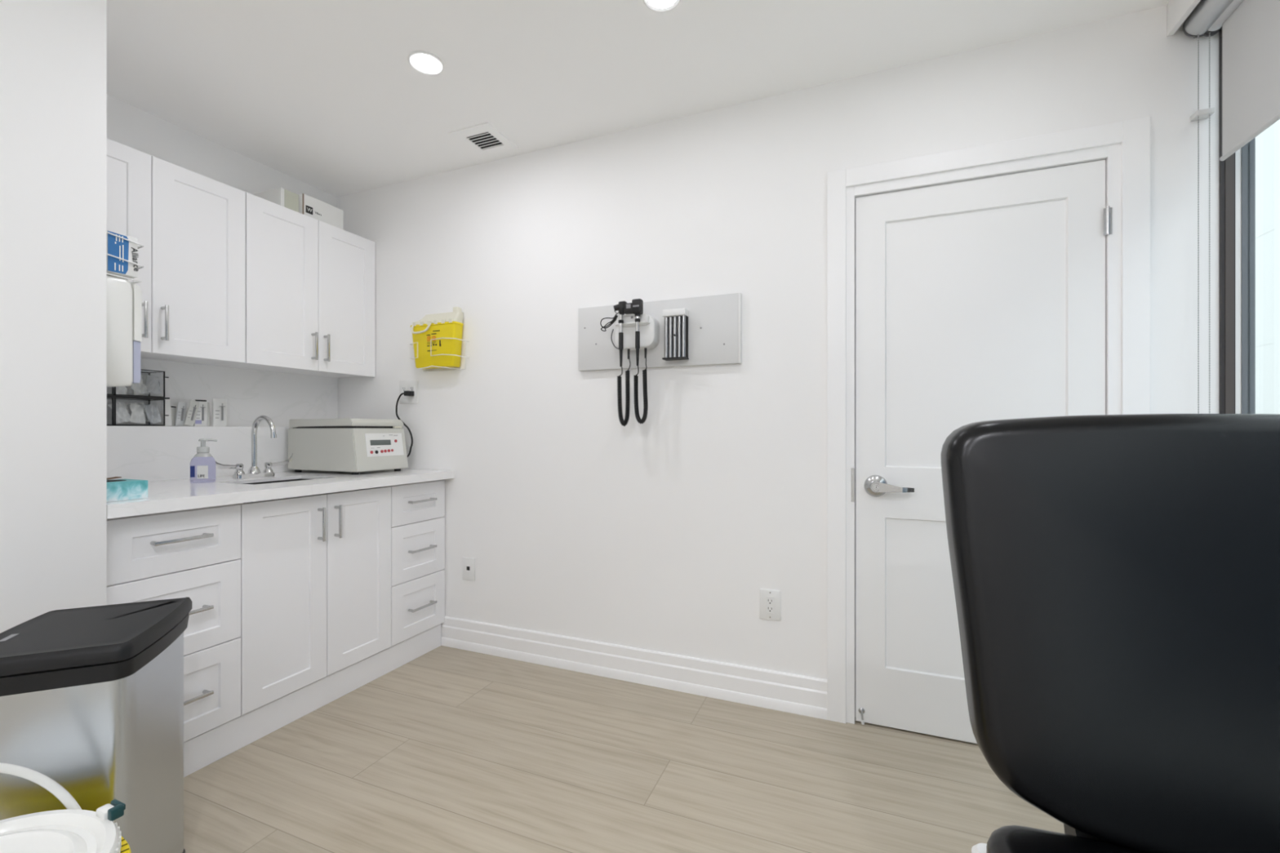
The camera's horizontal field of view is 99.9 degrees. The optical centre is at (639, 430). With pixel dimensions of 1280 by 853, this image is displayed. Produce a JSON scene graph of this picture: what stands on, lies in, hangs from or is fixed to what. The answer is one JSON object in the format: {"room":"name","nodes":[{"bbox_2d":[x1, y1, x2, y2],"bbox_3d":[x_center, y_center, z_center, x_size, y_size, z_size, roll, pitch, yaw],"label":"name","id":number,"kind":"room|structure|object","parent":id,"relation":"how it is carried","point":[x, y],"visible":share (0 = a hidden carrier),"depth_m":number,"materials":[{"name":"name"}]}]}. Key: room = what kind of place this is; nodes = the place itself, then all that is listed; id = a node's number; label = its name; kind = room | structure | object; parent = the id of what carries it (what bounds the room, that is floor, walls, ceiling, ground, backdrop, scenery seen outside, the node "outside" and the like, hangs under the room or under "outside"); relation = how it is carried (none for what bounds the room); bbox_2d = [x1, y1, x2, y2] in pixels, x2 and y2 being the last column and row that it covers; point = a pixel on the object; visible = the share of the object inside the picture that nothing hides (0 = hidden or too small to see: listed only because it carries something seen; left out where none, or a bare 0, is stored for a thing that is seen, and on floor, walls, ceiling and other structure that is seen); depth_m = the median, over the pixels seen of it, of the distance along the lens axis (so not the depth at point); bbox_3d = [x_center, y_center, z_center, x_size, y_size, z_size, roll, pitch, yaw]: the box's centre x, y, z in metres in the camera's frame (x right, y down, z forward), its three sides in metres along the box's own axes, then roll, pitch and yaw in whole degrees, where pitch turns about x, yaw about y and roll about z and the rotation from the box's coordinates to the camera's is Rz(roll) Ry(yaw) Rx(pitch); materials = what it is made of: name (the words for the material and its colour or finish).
{"room":"medical exam room","nodes":[
{"label":"medical exam room","id":0,"kind":"room"},
{"bbox_2d":[0,0,106,633],"bbox_3d":[-2.579,-0.118,0.232,1.020,2.497,3.193,0,0,22],"label":"wall partition","id":1,"kind":"structure","parent":0,"point":[53,53],"depth_m":1.41,"materials":[{"name":"white paint"}]},
{"bbox_2d":[106,275,142,388],"bbox_3d":[-1.568,-0.285,1.593,0.127,0.318,0.092,0,0,22],"label":"soap dispenser","id":2,"kind":"object","parent":1,"relation":"attached to","point":[124,299],"visible":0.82,"depth_m":1.57,"materials":[{"name":"white plastic"}]},
{"bbox_2d":[106,231,143,284],"bbox_3d":[-1.614,-0.521,1.617,0.235,0.157,0.099,0,0,22],"label":"wire holder","id":3,"kind":"object","parent":1,"relation":"attached to","point":[140,246],"visible":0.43,"depth_m":1.58,"materials":[{"name":"white metal"}]},
{"bbox_2d":[106,231,138,279],"bbox_3d":[-1.621,-0.514,1.617,0.240,0.117,0.071,0,0,22],"label":"glove box","id":4,"kind":"object","parent":3,"relation":"in","point":[117,246],"visible":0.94,"depth_m":1.57,"materials":[{"name":"white"}]},
{"bbox_2d":[106,94,337,207],"bbox_3d":[-2.145,-0.118,2.435,0.150,2.497,1.600,0,0,22],"label":"wall","id":5,"kind":"structure","parent":0,"point":[128,125],"depth_m":2.47,"materials":[{"name":"white paint"}]},
{"bbox_2d":[106,137,245,364],"bbox_3d":[-2.007,-0.680,2.124,0.342,0.760,0.682,0,0,22],"label":"upper cabinet","id":6,"kind":"object","parent":5,"relation":"attached to","point":[190,226],"visible":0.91,"depth_m":2.17,"materials":[{"name":"white paint"}]},
{"bbox_2d":[106,358,337,426],"bbox_3d":[-2.034,-0.163,2.495,0.010,0.288,1.403,0,0,22],"label":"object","id":7,"kind":"structure","parent":5,"relation":"attached to","point":[250,394],"depth_m":2.66,"materials":[{"name":"white paint"}]},
{"bbox_2d":[204,192,375,377],"bbox_3d":[-1.746,-0.680,2.760,0.342,0.760,0.687,0,0,22],"label":"upper cabinet","id":8,"kind":"object","parent":5,"relation":"attached to","point":[310,282],"visible":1,"depth_m":2.66,"materials":[{"name":"white paint"}]},
{"bbox_2d":[253,187,298,212],"bbox_3d":[-1.811,-1.111,2.655,0.243,0.102,0.091,0,0,22],"label":"carton","id":9,"kind":"object","parent":8,"relation":"on","point":[279,196],"visible":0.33,"depth_m":2.60,"materials":[{"name":"white cardboard"}]},
{"bbox_2d":[297,193,343,230],"bbox_3d":[-1.740,-1.116,2.806,0.259,0.112,0.228,0,0,22],"label":"carton","id":10,"kind":"object","parent":8,"relation":"on","point":[310,206],"visible":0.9,"depth_m":2.74,"materials":[{"name":"white cardboard"}]},
{"bbox_2d":[183,645,1064,852],"bbox_3d":[-0.873,1.180,0.400,4.350,0.100,5.100,0,0,22],"label":"floor","id":11,"kind":"structure","parent":0,"point":[449,749],"depth_m":1.75,"materials":[{"name":"brown wood"}]},
{"bbox_2d":[0,762,131,852],"bbox_3d":[-1.079,0.839,0.826,0.432,0.580,0.432,0,0,22],"label":"pail","id":12,"kind":"object","parent":11,"relation":"on","point":[73,829],"visible":1,"depth_m":0.98,"materials":[{"name":"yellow plastic"}]},
{"bbox_2d":[0,596,191,852],"bbox_3d":[-1.265,0.787,1.226,0.309,0.686,0.352,0,0,-23],"label":"trash can","id":13,"kind":"object","parent":11,"relation":"on","point":[91,698],"visible":1,"depth_m":1.13,"materials":[{"name":"silver metal"}]},
{"bbox_2d":[106,503,240,742],"bbox_3d":[-1.839,0.638,1.877,0.840,0.754,0.374,0,0,22],"label":"base cabinet","id":14,"kind":"object","parent":11,"relation":"on","point":[194,553],"visible":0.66,"depth_m":1.78,"materials":[{"name":"white paint"}]},
{"bbox_2d":[183,623,441,777],"bbox_3d":[-1.314,1.073,2.197,0.023,0.114,1.368,0,0,22],"label":"toe kick","id":15,"kind":"object","parent":11,"relation":"on","point":[200,751],"visible":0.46,"depth_m":2.10,"materials":[{"name":"white paint"}]},
{"bbox_2d":[237,486,391,715],"bbox_3d":[-1.643,0.638,2.356,0.840,0.754,0.657,0,0,22],"label":"base cabinet","id":16,"kind":"object","parent":11,"relation":"on","point":[316,570],"visible":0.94,"depth_m":2.14,"materials":[{"name":"white paint"}]},
{"bbox_2d":[106,468,453,519],"bbox_3d":[-1.579,0.230,2.308,0.733,0.040,1.402,0,0,22],"label":"countertop","id":17,"kind":"structure","parent":16,"relation":"on","point":[168,495],"depth_m":2.06,"materials":[{"name":"white stone"}]},
{"bbox_2d":[106,476,147,502],"bbox_3d":[-1.606,0.177,1.633,0.127,0.065,0.124,0,0,22],"label":"tissue box","id":18,"kind":"object","parent":17,"relation":"on","point":[117,490],"visible":0.52,"depth_m":1.62,"materials":[{"name":"teal cardboard"}]},
{"bbox_2d":[190,438,217,483],"bbox_3d":[-1.764,0.121,2.170,0.078,0.176,0.060,0,0,-10],"label":"soap bottle","id":19,"kind":"object","parent":17,"relation":"on","point":[202,465],"visible":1,"depth_m":2.15,"materials":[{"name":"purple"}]},
{"bbox_2d":[106,426,302,481],"bbox_3d":[-1.979,0.118,2.472,0.129,0.273,1.402,0,0,22],"label":"backsplash","id":20,"kind":"structure","parent":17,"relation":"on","point":[149,453],"depth_m":2.31,"materials":[{"name":"white stone"}]},
{"bbox_2d":[106,396,168,426],"bbox_3d":[-2.107,-0.075,2.144,0.114,0.112,0.333,0,0,22],"label":"bin","id":21,"kind":"object","parent":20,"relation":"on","point":[113,399],"visible":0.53,"depth_m":2.17,"materials":[{"name":"black metal"}]},
{"bbox_2d":[107,402,131,423],"bbox_3d":[-2.074,-0.070,2.143,0.037,0.088,0.064,0,0,31],"label":"pouch","id":22,"kind":"object","parent":21,"relation":"in","point":[122,415],"visible":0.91,"depth_m":2.15,"materials":[{"name":"white plastic"}]},
{"bbox_2d":[115,401,128,412],"bbox_3d":[-2.111,-0.076,2.185,0.042,0.086,0.058,0,0,22],"label":"pouch","id":23,"kind":"object","parent":21,"relation":"in","point":[126,405],"visible":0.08,"depth_m":2.21,"materials":[{"name":"white plastic"}]},
{"bbox_2d":[129,403,145,423],"bbox_3d":[-2.052,-0.068,2.194,0.039,0.084,0.058,0,0,22],"label":"pouch","id":24,"kind":"object","parent":21,"relation":"in","point":[137,415],"visible":1,"depth_m":2.19,"materials":[{"name":"white plastic"}]},
{"bbox_2d":[106,368,168,399],"bbox_3d":[-2.107,-0.190,2.144,0.114,0.118,0.333,0,0,22],"label":"bin","id":25,"kind":"object","parent":21,"relation":"on","point":[113,394],"visible":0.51,"depth_m":2.20,"materials":[{"name":"black metal"}]},
{"bbox_2d":[115,386,127,395],"bbox_3d":[-2.075,-0.180,2.144,0.043,0.074,0.062,0,0,22],"label":"pouch","id":26,"kind":"object","parent":25,"relation":"in","point":[122,389],"visible":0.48,"depth_m":2.14,"materials":[{"name":"white plastic"}]},
{"bbox_2d":[126,388,133,393],"bbox_3d":[-2.106,-0.189,2.192,0.039,0.086,0.058,0,0,22],"label":"pouch","id":27,"kind":"object","parent":25,"relation":"in","point":[129,390],"visible":0.12,"depth_m":2.20,"materials":[{"name":"white plastic"}]},
{"bbox_2d":[130,373,148,395],"bbox_3d":[-2.052,-0.188,2.194,0.039,0.089,0.062,0,0,22],"label":"pouch","id":28,"kind":"object","parent":25,"relation":"in","point":[140,388],"visible":0.56,"depth_m":2.20,"materials":[{"name":"white plastic"}]},
{"bbox_2d":[141,374,149,394],"bbox_3d":[-2.081,-0.193,2.247,0.037,0.084,0.055,0,0,22],"label":"pouch","id":29,"kind":"object","parent":25,"relation":"in","point":[144,377],"visible":0.08,"depth_m":2.26,"materials":[{"name":"white plastic"}]},
{"bbox_2d":[145,374,161,395],"bbox_3d":[-2.032,-0.190,2.240,0.036,0.082,0.050,0,0,22],"label":"pouch","id":30,"kind":"object","parent":25,"relation":"in","point":[153,384],"visible":1,"depth_m":2.24,"materials":[{"name":"white plastic"}]},
{"bbox_2d":[133,402,148,421],"bbox_3d":[-2.087,-0.076,2.244,0.041,0.084,0.056,0,0,22],"label":"pouch","id":31,"kind":"object","parent":21,"relation":"in","point":[138,403],"visible":0.16,"depth_m":2.25,"materials":[{"name":"white plastic"}]},
{"bbox_2d":[142,403,162,423],"bbox_3d":[-2.033,-0.071,2.239,0.038,0.089,0.053,0,0,22],"label":"pouch","id":32,"kind":"object","parent":21,"relation":"in","point":[152,411],"visible":1,"depth_m":2.24,"materials":[{"name":"white plastic"}]},
{"bbox_2d":[161,397,171,426],"bbox_3d":[-2.020,-0.080,2.294,0.007,0.122,0.035,0,0,22],"label":"pack","id":33,"kind":"object","parent":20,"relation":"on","point":[167,401],"visible":0.75,"depth_m":2.29,"materials":[{"name":"white paper"}]},
{"bbox_2d":[170,406,176,426],"bbox_3d":[-2.038,-0.062,2.342,0.007,0.087,0.030,0,0,22],"label":"pack","id":34,"kind":"object","parent":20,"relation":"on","point":[173,409],"visible":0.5,"depth_m":2.34,"materials":[{"name":"white paper"}]},
{"bbox_2d":[174,401,186,426],"bbox_3d":[-2.012,-0.073,2.358,0.012,0.108,0.044,0,0,22],"label":"pack","id":35,"kind":"object","parent":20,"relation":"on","point":[181,406],"visible":0.98,"depth_m":2.36,"materials":[{"name":"white paper"}]},
{"bbox_2d":[184,400,199,426],"bbox_3d":[-1.984,-0.077,2.382,0.012,0.117,0.059,0,0,22],"label":"pack","id":36,"kind":"object","parent":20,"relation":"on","point":[193,408],"visible":0.98,"depth_m":2.38,"materials":[{"name":"white paper"}]},
{"bbox_2d":[194,400,207,426],"bbox_3d":[-1.978,-0.078,2.423,0.012,0.119,0.052,0,0,22],"label":"pack","id":37,"kind":"object","parent":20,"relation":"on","point":[201,420],"visible":0.94,"depth_m":2.42,"materials":[{"name":"white paper"}]},
{"bbox_2d":[195,420,201,423],"bbox_3d":[-1.981,-0.077,2.412,0.001,0.094,0.025,0,0,22],"label":"print","id":38,"kind":"object","parent":37,"relation":"attached to","point":[196,421],"depth_m":2.41,"materials":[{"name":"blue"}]},
{"bbox_2d":[207,402,209,426],"bbox_3d":[-1.978,-0.074,2.460,0.007,0.110,0.019,0,0,22],"label":"pack","id":39,"kind":"object","parent":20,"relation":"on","point":[208,405],"visible":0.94,"depth_m":2.46,"materials":[{"name":"white paper"}]},
{"bbox_2d":[212,398,226,426],"bbox_3d":[-1.946,-0.083,2.492,0.017,0.128,0.060,0,0,22],"label":"pack","id":40,"kind":"object","parent":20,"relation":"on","point":[219,406],"visible":1,"depth_m":2.49,"materials":[{"name":"white paper"}]},
{"bbox_2d":[212,415,293,478],"bbox_3d":[-1.692,0.071,2.404,0.156,0.278,0.353,0,0,22],"label":"faucet","id":41,"kind":"object","parent":17,"relation":"on","point":[254,471],"visible":0.99,"depth_m":2.41,"materials":[{"name":"silver metal"}]},
{"bbox_2d":[243,478,342,503],"bbox_3d":[-1.541,0.310,2.301,0.264,0.170,0.384,0,0,22],"label":"sink","id":42,"kind":"object","parent":17,"relation":"in","point":[300,479],"visible":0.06,"depth_m":2.37,"materials":[{"name":"silver metal"}]},
{"bbox_2d":[288,418,408,474],"bbox_3d":[-1.493,0.076,2.758,0.482,0.267,0.318,0,0,22],"label":"centrifuge","id":43,"kind":"object","parent":17,"relation":"on","point":[355,446],"visible":0.87,"depth_m":2.63,"materials":[{"name":"beige plastic"}]},
{"bbox_2d":[395,391,413,457],"bbox_3d":[-1.367,-0.002,2.917,0.327,0.423,0.060,0,0,12],"label":"power cord","id":44,"kind":"object","parent":17,"relation":"on","point":[406,393],"visible":0.77,"depth_m":2.88,"materials":[{"name":"black rubber"}]},
{"bbox_2d":[386,480,444,646],"bbox_3d":[-1.452,0.638,2.822,0.840,0.754,0.348,0,0,22],"label":"base cabinet","id":45,"kind":"object","parent":11,"relation":"on","point":[417,508],"visible":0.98,"depth_m":2.66,"materials":[{"name":"white paint"}]},
{"bbox_2d":[940,413,1279,852],"bbox_3d":[0.789,0.551,0.591,0.675,1.157,0.712,0,0,17],"label":"chair","id":46,"kind":"object","parent":11,"relation":"on","point":[1116,578],"visible":1,"depth_m":0.83,"materials":[{"name":"black leather"}]},
{"bbox_2d":[106,0,1169,196],"bbox_3d":[-0.873,-1.417,0.400,4.350,0.100,5.100,0,0,22],"label":"ceiling","id":47,"kind":"structure","parent":0,"point":[327,95],"depth_m":1.97,"materials":[{"name":"white paint"}]},
{"bbox_2d":[408,50,444,74],"bbox_3d":[-0.794,-1.363,1.996,0.124,0.006,0.124,0,0,22],"label":"recessed light","id":48,"kind":"object","parent":47,"relation":"in","point":[424,62],"visible":1,"depth_m":1.99,"materials":[{"name":"white plastic"}]},
{"bbox_2d":[448,122,518,156],"bbox_3d":[-0.733,-1.363,2.530,0.221,0.007,0.228,0,0,22],"label":"ceiling vent","id":49,"kind":"object","parent":47,"relation":"in","point":[484,140],"visible":1,"depth_m":2.52,"materials":[{"name":"white metal"}]},
{"bbox_2d":[642,0,680,12],"bbox_3d":[0.069,-1.363,1.689,0.124,0.006,0.124,0,0,22],"label":"recessed light","id":50,"kind":"object","parent":47,"relation":"in","point":[660,6],"visible":1,"depth_m":1.72,"materials":[{"name":"white"}]},
{"bbox_2d":[1166,0,1200,36],"bbox_3d":[0.901,-1.315,-0.220,0.017,0.103,4.199,0,0,22],"label":"pelmet","id":51,"kind":"structure","parent":47,"relation":"attached to","point":[1177,11],"depth_m":1.67,"materials":[{"name":"white paint"}]},
{"bbox_2d":[337,0,1218,679],"bbox_3d":[-0.023,-0.118,2.510,4.020,2.497,0.150,0,0,22],"label":"wall","id":52,"kind":"structure","parent":0,"point":[664,533],"depth_m":2.33,"materials":[{"name":"white paint"}]},
{"bbox_2d":[399,379,417,404],"bbox_3d":[-1.264,-0.210,2.933,0.130,0.127,0.009,0,0,22],"label":"wall outlet","id":53,"kind":"object","parent":52,"relation":"attached to","point":[404,385],"visible":0.97,"depth_m":2.93,"materials":[{"name":"white plastic"}]},
{"bbox_2d":[401,386,406,398],"bbox_3d":[-1.290,-0.210,2.941,0.034,0.068,0.003,0,0,22],"label":"socket","id":54,"kind":"object","parent":53,"relation":"attached to","point":[403,388],"depth_m":2.94,"materials":[{"name":"white plastic"}]},
{"bbox_2d":[409,385,414,398],"bbox_3d":[-1.238,-0.210,2.920,0.034,0.068,0.003,0,0,22],"label":"socket","id":55,"kind":"object","parent":53,"relation":"attached to","point":[411,387],"depth_m":2.92,"materials":[{"name":"white plastic"}]},
{"bbox_2d":[410,306,463,368],"bbox_3d":[-1.065,-0.482,2.797,0.300,0.306,0.094,0,0,22],"label":"sharps container","id":56,"kind":"object","parent":52,"relation":"attached to","point":[444,325],"visible":1,"depth_m":2.77,"materials":[{"name":"yellow plastic"}]},
{"bbox_2d":[408,337,469,371],"bbox_3d":[-1.049,-0.395,2.801,0.326,0.158,0.088,0,0,22],"label":"bracket","id":57,"kind":"object","parent":52,"relation":"attached to","point":[465,340],"visible":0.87,"depth_m":2.79,"materials":[{"name":"white metal"}]},
{"bbox_2d":[462,556,475,581],"bbox_3d":[-0.886,0.716,2.779,0.080,0.116,0.007,0,0,22],"label":"wall outlet","id":58,"kind":"object","parent":52,"relation":"attached to","point":[468,563],"visible":1,"depth_m":2.78,"materials":[{"name":"white plastic"}]},
{"bbox_2d":[441,616,826,719],"bbox_3d":[0.380,1.056,2.253,3.080,0.149,0.020,0,0,22],"label":"baseboard","id":59,"kind":"structure","parent":52,"relation":"attached to","point":[801,695],"depth_m":2.39,"materials":[{"name":"white paint"}]},
{"bbox_2d":[577,292,741,371],"bbox_3d":[0.068,-0.425,2.378,0.762,0.292,0.025,0,0,22],"label":"board","id":60,"kind":"object","parent":52,"relation":"attached to","point":[714,322],"visible":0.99,"depth_m":2.33,"materials":[{"name":"white plastic"}]},
{"bbox_2d":[613,298,659,426],"bbox_3d":[-0.026,-0.287,2.336,0.192,0.540,0.126,0,0,22],"label":"station","id":61,"kind":"object","parent":60,"relation":"attached to","point":[637,331],"visible":1,"depth_m":2.31,"materials":[{"name":"white plastic"}]},
{"bbox_2d":[600,311,618,349],"bbox_3d":[-0.126,-0.445,2.366,0.118,0.191,0.028,0,0,37],"label":"cord","id":62,"kind":"object","parent":61,"relation":"hanging from","point":[614,319],"visible":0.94,"depth_m":2.37,"materials":[{"name":"black rubber"}]},
{"bbox_2d":[662,307,688,360],"bbox_3d":[0.152,-0.409,2.302,0.104,0.211,0.053,0,0,22],"label":"dispenser","id":63,"kind":"object","parent":60,"relation":"attached to","point":[676,321],"visible":1,"depth_m":2.29,"materials":[{"name":"silver metal"}]},
{"bbox_2d":[760,588,781,621],"bbox_3d":[0.532,0.712,2.197,0.085,0.122,0.009,0,0,22],"label":"wall outlet","id":64,"kind":"object","parent":52,"relation":"attached to","point":[770,600],"visible":1,"depth_m":2.19,"materials":[{"name":"white plastic"}]},
{"bbox_2d":[765,596,774,613],"bbox_3d":[0.531,0.713,2.194,0.035,0.067,0.002,0,0,22],"label":"socket","id":65,"kind":"object","parent":64,"relation":"attached to","point":[770,601],"depth_m":2.19,"materials":[{"name":"white plastic"}]},
{"bbox_2d":[851,160,1111,743],"bbox_3d":[1.185,0.111,1.923,0.800,2.022,0.100,0,0,22],"label":"door","id":66,"kind":"structure","parent":52,"relation":"in","point":[980,300],"depth_m":1.98,"materials":[{"name":"white paint"}]},
{"bbox_2d":[826,116,1150,724],"bbox_3d":[1.207,0.061,1.967,0.981,2.138,0.122,0,0,22],"label":"door frame","id":67,"kind":"structure","parent":52,"relation":"attached to","point":[1124,146],"depth_m":1.97,"materials":[{"name":"white paint"}]},
{"bbox_3d":[1.024,-0.119,-0.405,0.130,2.497,4.750,0,0,22],"label":"wall","id":68,"kind":"structure","parent":0,"visible":0},
{"bbox_2d":[1218,26,1255,413],"bbox_3d":[1.104,-0.130,-0.140,0.077,2.280,3.900,0,0,22],"label":"window","id":69,"kind":"structure","parent":68,"relation":"in","point":[1237,173],"depth_m":1.66,"materials":[{"name":"grey metal"}]},
{"bbox_2d":[1182,0,1279,413],"bbox_3d":[1.029,-0.580,-0.083,0.089,1.461,3.849,0,0,22],"label":"roller blind","id":70,"kind":"object","parent":69,"relation":"attached to","point":[1251,28],"visible":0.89,"depth_m":1.54,"materials":[{"name":"grey fabric"}]},
{"label":"outside","id":71,"kind":"structure","parent":0,"visible":0},
{"bbox_3d":[4.052,1.330,0.218,5.000,0.100,27.000,0,0,22],"label":"ground","id":72,"kind":"structure","parent":71,"visible":0},
{"bbox_2d":[1255,119,1279,413],"bbox_3d":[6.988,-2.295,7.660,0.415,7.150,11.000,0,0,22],"label":"window","id":73,"kind":"structure","parent":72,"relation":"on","point":[1268,142],"depth_m":4.81,"materials":[{"name":"grey"}]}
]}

